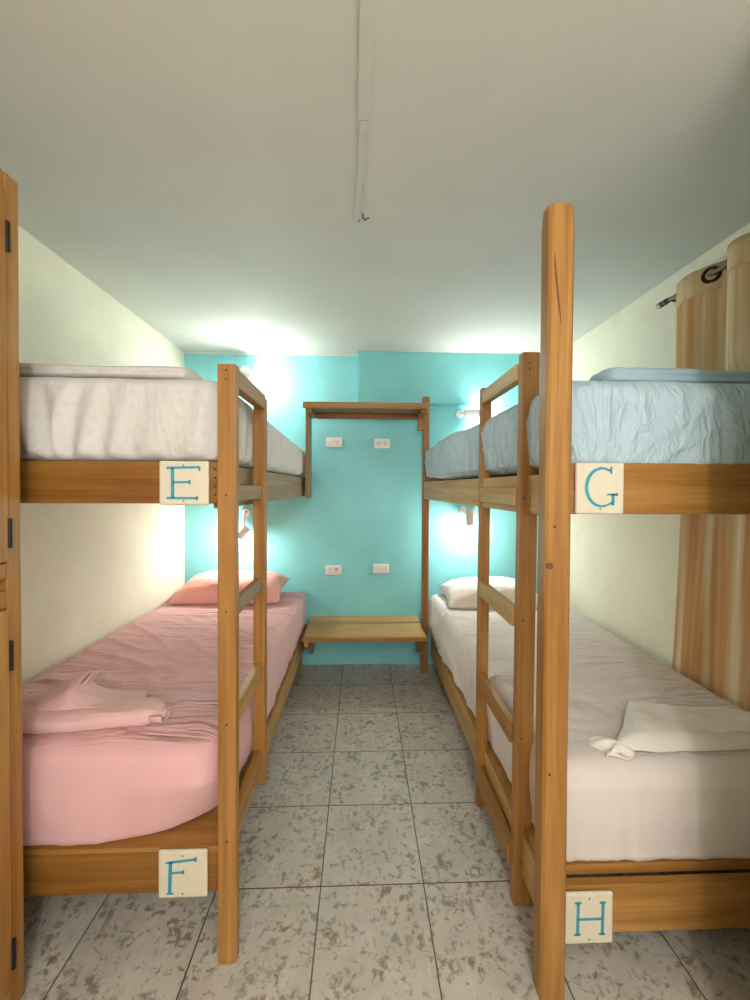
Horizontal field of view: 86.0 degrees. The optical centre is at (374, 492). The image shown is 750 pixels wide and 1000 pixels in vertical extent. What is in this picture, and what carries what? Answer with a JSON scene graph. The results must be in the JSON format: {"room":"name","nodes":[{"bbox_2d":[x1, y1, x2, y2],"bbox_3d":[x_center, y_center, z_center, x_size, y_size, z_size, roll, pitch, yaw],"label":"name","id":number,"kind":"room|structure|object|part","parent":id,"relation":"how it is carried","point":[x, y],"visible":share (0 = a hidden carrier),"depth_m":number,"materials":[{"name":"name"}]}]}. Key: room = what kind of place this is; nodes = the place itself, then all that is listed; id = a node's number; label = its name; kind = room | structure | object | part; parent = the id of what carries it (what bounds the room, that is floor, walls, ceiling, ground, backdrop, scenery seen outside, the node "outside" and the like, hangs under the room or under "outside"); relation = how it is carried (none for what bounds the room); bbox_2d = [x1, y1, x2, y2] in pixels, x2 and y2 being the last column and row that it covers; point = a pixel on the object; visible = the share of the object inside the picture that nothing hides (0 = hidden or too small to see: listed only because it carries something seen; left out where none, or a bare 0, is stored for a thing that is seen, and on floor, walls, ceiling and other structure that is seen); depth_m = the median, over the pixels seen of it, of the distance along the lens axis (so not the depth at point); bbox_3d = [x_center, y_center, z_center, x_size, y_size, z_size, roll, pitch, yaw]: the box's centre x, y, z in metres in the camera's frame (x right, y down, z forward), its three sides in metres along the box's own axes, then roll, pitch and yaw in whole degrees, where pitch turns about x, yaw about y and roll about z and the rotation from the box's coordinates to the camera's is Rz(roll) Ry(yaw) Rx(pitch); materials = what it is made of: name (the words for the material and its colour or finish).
{"room":"dormitory","nodes":[
{"label":"dormitory","id":0,"kind":"room"},
{"bbox_2d":[18,226,184,684],"bbox_3d":[-1.425,0.166,0.618,0.100,2.408,4.928,0,1,-2],"label":"wall","id":1,"kind":"structure","parent":0,"point":[89,571],"depth_m":1.95,"materials":[{"name":"beige paint"}]},
{"bbox_2d":[184,354,537,664],"bbox_3d":[-0.041,0.136,3.181,3.042,2.408,0.100,0,1,-2],"label":"wall","id":2,"kind":"structure","parent":0,"point":[363,510],"depth_m":3.13,"materials":[{"name":"teal paint"}]},
{"bbox_2d":[239,508,250,539],"bbox_3d":[-0.974,0.235,3.009,0.102,0.229,0.180,0,1,-2],"label":"reading lamp","id":3,"kind":"object","parent":2,"relation":"attached to","point":[246,512],"visible":0.87,"depth_m":2.96,"materials":[{"name":"white plastic"}]},
{"bbox_2d":[240,366,254,378],"bbox_3d":[-0.961,-0.900,2.992,0.100,0.139,0.214,0,1,-30],"label":"reading lamp","id":4,"kind":"object","parent":2,"relation":"attached to","point":[245,370],"visible":1,"depth_m":2.93,"materials":[{"name":"white plastic"}]},
{"bbox_2d":[184,352,357,355],"bbox_3d":[-0.792,-1.064,3.086,1.325,0.012,0.004,0,1,-2],"label":"trim","id":5,"kind":"structure","parent":2,"relation":"attached to","point":[184,352],"depth_m":3.08,"materials":[{"name":"white paint"}]},
{"bbox_2d":[326,565,340,574],"bbox_3d":[-0.322,0.602,3.120,0.122,0.072,0.014,0,1,-2],"label":"wall socket","id":6,"kind":"object","parent":2,"relation":"attached to","point":[331,569],"visible":1,"depth_m":3.12,"materials":[{"name":"white plastic"}]},
{"bbox_2d":[326,438,341,446],"bbox_3d":[-0.317,-0.389,3.106,0.122,0.072,0.015,0,1,-2],"label":"wall socket","id":7,"kind":"object","parent":2,"relation":"attached to","point":[330,442],"visible":1,"depth_m":3.10,"materials":[{"name":"white plastic"}]},
{"bbox_2d":[302,615,426,653],"bbox_3d":[-0.075,1.093,2.909,0.832,0.262,0.460,0,1,-2],"label":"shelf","id":8,"kind":"object","parent":2,"relation":"attached to","point":[319,628],"visible":1,"depth_m":2.83,"materials":[{"name":"brown wood"}]},
{"bbox_3d":[-0.074,0.975,2.915,0.828,0.024,0.444,0,1,-2],"label":"seat","id":9,"kind":"part","parent":8,"relation":"part of","materials":[{"name":"brown wood"}]},
{"bbox_2d":[373,564,388,572],"bbox_3d":[0.048,0.594,3.134,0.122,0.072,0.012,0,1,-2],"label":"wall socket","id":10,"kind":"object","parent":2,"relation":"attached to","point":[377,568],"visible":1,"depth_m":3.13,"materials":[{"name":"white plastic"}]},
{"bbox_2d":[374,439,389,447],"bbox_3d":[0.055,-0.382,3.120,0.122,0.072,0.013,0,1,-2],"label":"wall socket","id":11,"kind":"object","parent":2,"relation":"attached to","point":[378,443],"visible":1,"depth_m":3.12,"materials":[{"name":"white plastic"}]},
{"bbox_2d":[459,507,473,525],"bbox_3d":[0.703,0.182,3.074,0.066,0.141,0.173,0,1,-8],"label":"reading lamp","id":12,"kind":"object","parent":2,"relation":"attached to","point":[469,513],"visible":1,"depth_m":3.00,"materials":[{"name":"white plastic"}]},
{"bbox_2d":[455,409,478,418],"bbox_3d":[0.712,-0.607,3.065,0.166,0.072,0.162,0,1,-2],"label":"reading lamp","id":13,"kind":"object","parent":2,"relation":"attached to","point":[459,414],"visible":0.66,"depth_m":3.01,"materials":[{"name":"white plastic"}]},
{"bbox_2d":[0,0,749,354],"bbox_3d":[0.049,-1.083,0.701,3.042,0.100,5.028,0,1,-2],"label":"ceiling","id":14,"kind":"structure","parent":0,"point":[195,161],"depth_m":1.23,"materials":[{"name":"white paint"}]},
{"bbox_2d":[354,0,374,222],"bbox_3d":[-0.016,-1.028,0.791,0.040,0.012,1.511,0,1,-3],"label":"cable raceway","id":15,"kind":"object","parent":14,"relation":"attached to","point":[365,7],"visible":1,"depth_m":1.01,"materials":[{"name":"white plastic"}]},
{"bbox_2d":[21,663,749,999],"bbox_3d":[0.038,1.425,0.736,3.042,0.100,5.028,0,1,-2],"label":"floor","id":16,"kind":"structure","parent":0,"point":[371,868],"depth_m":1.31,"materials":[{"name":"tile"}]},
{"bbox_2d":[0,168,23,999],"bbox_3d":[-1.135,0.279,0.594,0.465,2.185,0.958,0,1,-2],"label":"wardrobe","id":17,"kind":"object","parent":16,"relation":"on","point":[11,769],"visible":1,"depth_m":1.04,"materials":[{"name":"brown wood"}]},
{"bbox_3d":[-0.947,-0.793,0.815,0.021,0.045,0.416,0,1,-2],"label":"rail","id":18,"kind":"part","parent":17,"relation":"part of","materials":[{"name":"brown wood"}]},
{"bbox_3d":[-0.952,0.204,0.829,0.021,0.040,0.416,0,1,-2],"label":"rail","id":19,"kind":"part","parent":17,"relation":"part of","materials":[{"name":"brown wood"}]},
{"bbox_3d":[-0.952,0.277,0.830,0.021,0.045,0.416,0,1,-2],"label":"rail","id":20,"kind":"part","parent":17,"relation":"part of","materials":[{"name":"brown wood"}]},
{"bbox_3d":[-0.942,-0.296,1.001,0.008,0.945,0.050,0,1,-2],"label":"door frame","id":21,"kind":"part","parent":17,"relation":"part of","materials":[{"name":"brown wood"}]},
{"bbox_3d":[-0.947,0.796,1.016,0.008,0.991,0.050,0,1,-2],"label":"door frame","id":22,"kind":"part","parent":17,"relation":"part of","materials":[{"name":"brown wood"}]},
{"bbox_3d":[-0.956,1.334,0.844,0.021,0.070,0.416,0,1,-2],"label":"rail","id":23,"kind":"part","parent":17,"relation":"part of","materials":[{"name":"brown wood"}]},
{"bbox_2d":[20,364,306,963],"bbox_3d":[-0.924,0.484,2.116,0.984,1.734,1.964,0,1,-2],"label":"bunk bed","id":24,"kind":"object","parent":16,"relation":"on","point":[195,857],"visible":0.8,"depth_m":1.17,"materials":[{"name":"brown wood"}]},
{"bbox_2d":[19,377,304,476],"bbox_3d":[-0.950,-0.234,2.119,0.959,0.258,1.938,0,1,-2],"label":"mattress","id":25,"kind":"object","parent":24,"relation":"on","point":[62,418],"visible":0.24,"depth_m":1.18,"materials":[{"name":"grey fabric"}]},
{"bbox_2d":[19,363,202,379],"bbox_3d":[-0.972,-0.376,1.302,0.765,0.054,0.173,0,1,-2],"label":"sheet","id":26,"kind":"object","parent":25,"relation":"on","point":[25,369],"visible":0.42,"depth_m":1.23,"materials":[{"name":"grey fabric"}]},
{"bbox_2d":[22,592,305,845],"bbox_3d":[-0.950,0.876,2.135,0.932,0.313,1.945,0,1,-2],"label":"mattress","id":27,"kind":"object","parent":24,"relation":"on","point":[99,786],"visible":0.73,"depth_m":1.23,"materials":[{"name":"pink fabric"}]},
{"bbox_2d":[22,670,170,733],"bbox_3d":[-0.960,0.672,1.334,0.579,0.139,0.287,0,1,-2],"label":"sheet","id":28,"kind":"object","parent":27,"relation":"on","point":[80,704],"visible":0.94,"depth_m":1.27,"materials":[{"name":"pink fabric"}]},
{"bbox_2d":[167,570,288,604],"bbox_3d":[-1.001,0.655,2.837,0.729,0.190,0.450,0,1,-2],"label":"pillow","id":29,"kind":"object","parent":27,"relation":"on","point":[202,588],"visible":0.59,"depth_m":2.68,"materials":[{"name":"fabric"}]},
{"bbox_3d":[-0.426,0.500,1.169,0.053,1.734,0.032,0,1,-2],"label":"ladder post","id":30,"kind":"part","parent":24,"relation":"part of","materials":[{"name":"brown wood"}]},
{"bbox_3d":[-0.418,-0.334,1.334,0.034,0.053,0.320,0,1,-2],"label":"rail","id":31,"kind":"part","parent":24,"relation":"part of","materials":[{"name":"brown wood"}]},
{"bbox_3d":[-0.501,-0.031,2.141,0.030,0.132,1.878,0,1,-2],"label":"rail","id":32,"kind":"part","parent":24,"relation":"part of","materials":[{"name":"brown wood"}]},
{"bbox_3d":[-0.434,0.372,1.521,0.044,1.455,0.036,0,1,-2],"label":"ladder post","id":33,"kind":"part","parent":24,"relation":"part of","materials":[{"name":"brown wood"}]},
{"bbox_3d":[-0.506,1.106,2.157,0.030,0.114,1.878,0,1,-2],"label":"rail","id":34,"kind":"part","parent":24,"relation":"part of","materials":[{"name":"brown wood"}]},
{"bbox_3d":[-0.584,1.190,3.059,0.054,0.300,0.060,0,1,-2],"label":"leg","id":35,"kind":"part","parent":24,"relation":"part of","materials":[{"name":"brown wood"}]},
{"bbox_2d":[303,396,429,673],"bbox_3d":[-0.046,0.319,2.878,0.894,2.052,0.338,0,1,-2],"label":"frame","id":36,"kind":"object","parent":16,"relation":"on","point":[420,412],"visible":1,"depth_m":2.96,"materials":[{"name":"brown wood"}]},
{"bbox_3d":[-0.067,-0.597,2.872,0.844,0.022,0.322,0,1,-2],"label":"shelf","id":37,"kind":"part","parent":36,"relation":"part of","materials":[{"name":"brown wood"}]},
{"bbox_3d":[0.373,0.319,2.986,0.050,2.052,0.037,0,1,-2],"label":"post","id":38,"kind":"part","parent":36,"relation":"part of","materials":[{"name":"brown wood"}]},
{"bbox_2d":[423,203,749,999],"bbox_3d":[0.879,0.294,2.077,0.988,2.132,1.997,0,1,-2],"label":"bunk bed","id":39,"kind":"object","parent":16,"relation":"on","point":[579,909],"visible":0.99,"depth_m":1.15,"materials":[{"name":"brown wood"}]},
{"bbox_3d":[0.450,-0.004,2.046,0.033,0.125,1.785,0,1,-5],"label":"rail","id":40,"kind":"part","parent":39,"relation":"part of","materials":[{"name":"brown wood"}]},
{"bbox_3d":[0.473,1.185,2.111,0.030,0.136,1.876,0,1,-2],"label":"rail","id":41,"kind":"part","parent":39,"relation":"part of","materials":[{"name":"brown wood"}]},
{"bbox_3d":[0.470,0.457,1.747,0.051,1.812,0.037,0,1,-2],"label":"ladder post","id":42,"kind":"part","parent":39,"relation":"part of","materials":[{"name":"brown wood"}]},
{"bbox_3d":[0.479,-0.404,1.529,0.032,0.055,0.375,0,1,-2],"label":"rail","id":43,"kind":"part","parent":39,"relation":"part of","materials":[{"name":"brown wood"}]},
{"bbox_3d":[0.497,0.456,1.335,0.071,1.826,0.038,0,1,-2],"label":"ladder post","id":44,"kind":"part","parent":39,"relation":"part of","materials":[{"name":"brown wood"}]},
{"bbox_3d":[0.485,0.306,1.094,0.073,2.132,0.055,0,1,-2],"label":"corner post","id":45,"kind":"part","parent":39,"relation":"part of","materials":[{"name":"brown wood"}]},
{"bbox_2d":[425,380,749,479],"bbox_3d":[0.898,-0.209,2.047,1.027,0.269,1.878,0,1,-2],"label":"mattress","id":46,"kind":"object","parent":39,"relation":"on","point":[657,422],"visible":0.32,"depth_m":1.13,"materials":[{"name":"blue fabric"}]},
{"bbox_2d":[437,430,463,443],"bbox_3d":[0.768,-0.371,2.723,0.628,0.106,0.412,0,1,-2],"label":"pillow","id":47,"kind":"object","parent":46,"relation":"on","point":[457,432],"visible":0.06,"depth_m":2.61,"materials":[{"name":"grey fabric"}]},
{"bbox_2d":[589,367,749,383],"bbox_3d":[1.041,-0.356,1.292,0.652,0.066,0.144,0,1,-2],"label":"sheet","id":48,"kind":"object","parent":46,"relation":"on","point":[616,373],"visible":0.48,"depth_m":1.22,"materials":[{"name":"blue fabric"}]},
{"bbox_2d":[428,593,749,861],"bbox_3d":[0.900,0.931,2.149,0.948,0.313,1.943,0,1,-2],"label":"mattress","id":49,"kind":"object","parent":39,"relation":"on","point":[649,806],"visible":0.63,"depth_m":1.21,"materials":[{"name":"white fabric"}]},
{"bbox_2d":[439,576,536,608],"bbox_3d":[0.819,0.706,2.870,0.672,0.185,0.438,0,1,-2],"label":"pillow","id":50,"kind":"object","parent":49,"relation":"on","point":[461,593],"visible":0.57,"depth_m":2.75,"materials":[{"name":"white fabric"}]},
{"bbox_2d":[588,701,749,759],"bbox_3d":[1.023,0.768,1.346,0.697,0.058,0.282,0,1,-2],"label":"sheet","id":51,"kind":"object","parent":49,"relation":"on","point":[647,726],"visible":1,"depth_m":1.27,"materials":[{"name":"white fabric"}]},
{"bbox_2d":[358,351,539,405],"bbox_3d":[0.628,-0.871,3.098,1.517,0.386,0.083,0,1,-2],"label":"beam","id":52,"kind":"structure","parent":0,"point":[449,379],"depth_m":3.05,"materials":[{"name":"teal paint"}]},
{"bbox_2d":[569,223,749,667],"bbox_3d":[1.515,0.178,0.719,0.100,2.408,4.928,0,1,-2],"label":"wall","id":53,"kind":"structure","parent":0,"point":[624,567],"depth_m":2.19,"materials":[{"name":"beige paint"}]},
{"bbox_2d":[656,263,725,308],"bbox_3d":[1.407,-0.891,1.435,0.074,0.036,1.015,0,1,-2],"label":"curtain rod","id":54,"kind":"object","parent":53,"relation":"attached to","point":[666,301],"visible":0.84,"depth_m":1.84,"materials":[{"name":"metal"}]},
{"bbox_2d":[672,232,749,711],"bbox_3d":[1.375,0.051,1.422,0.110,1.961,0.946,0,1,-2],"label":"curtain","id":55,"kind":"object","parent":54,"relation":"hanging from","point":[711,649],"visible":0.65,"depth_m":1.65,"materials":[{"name":"beige fabric"}]}
]}

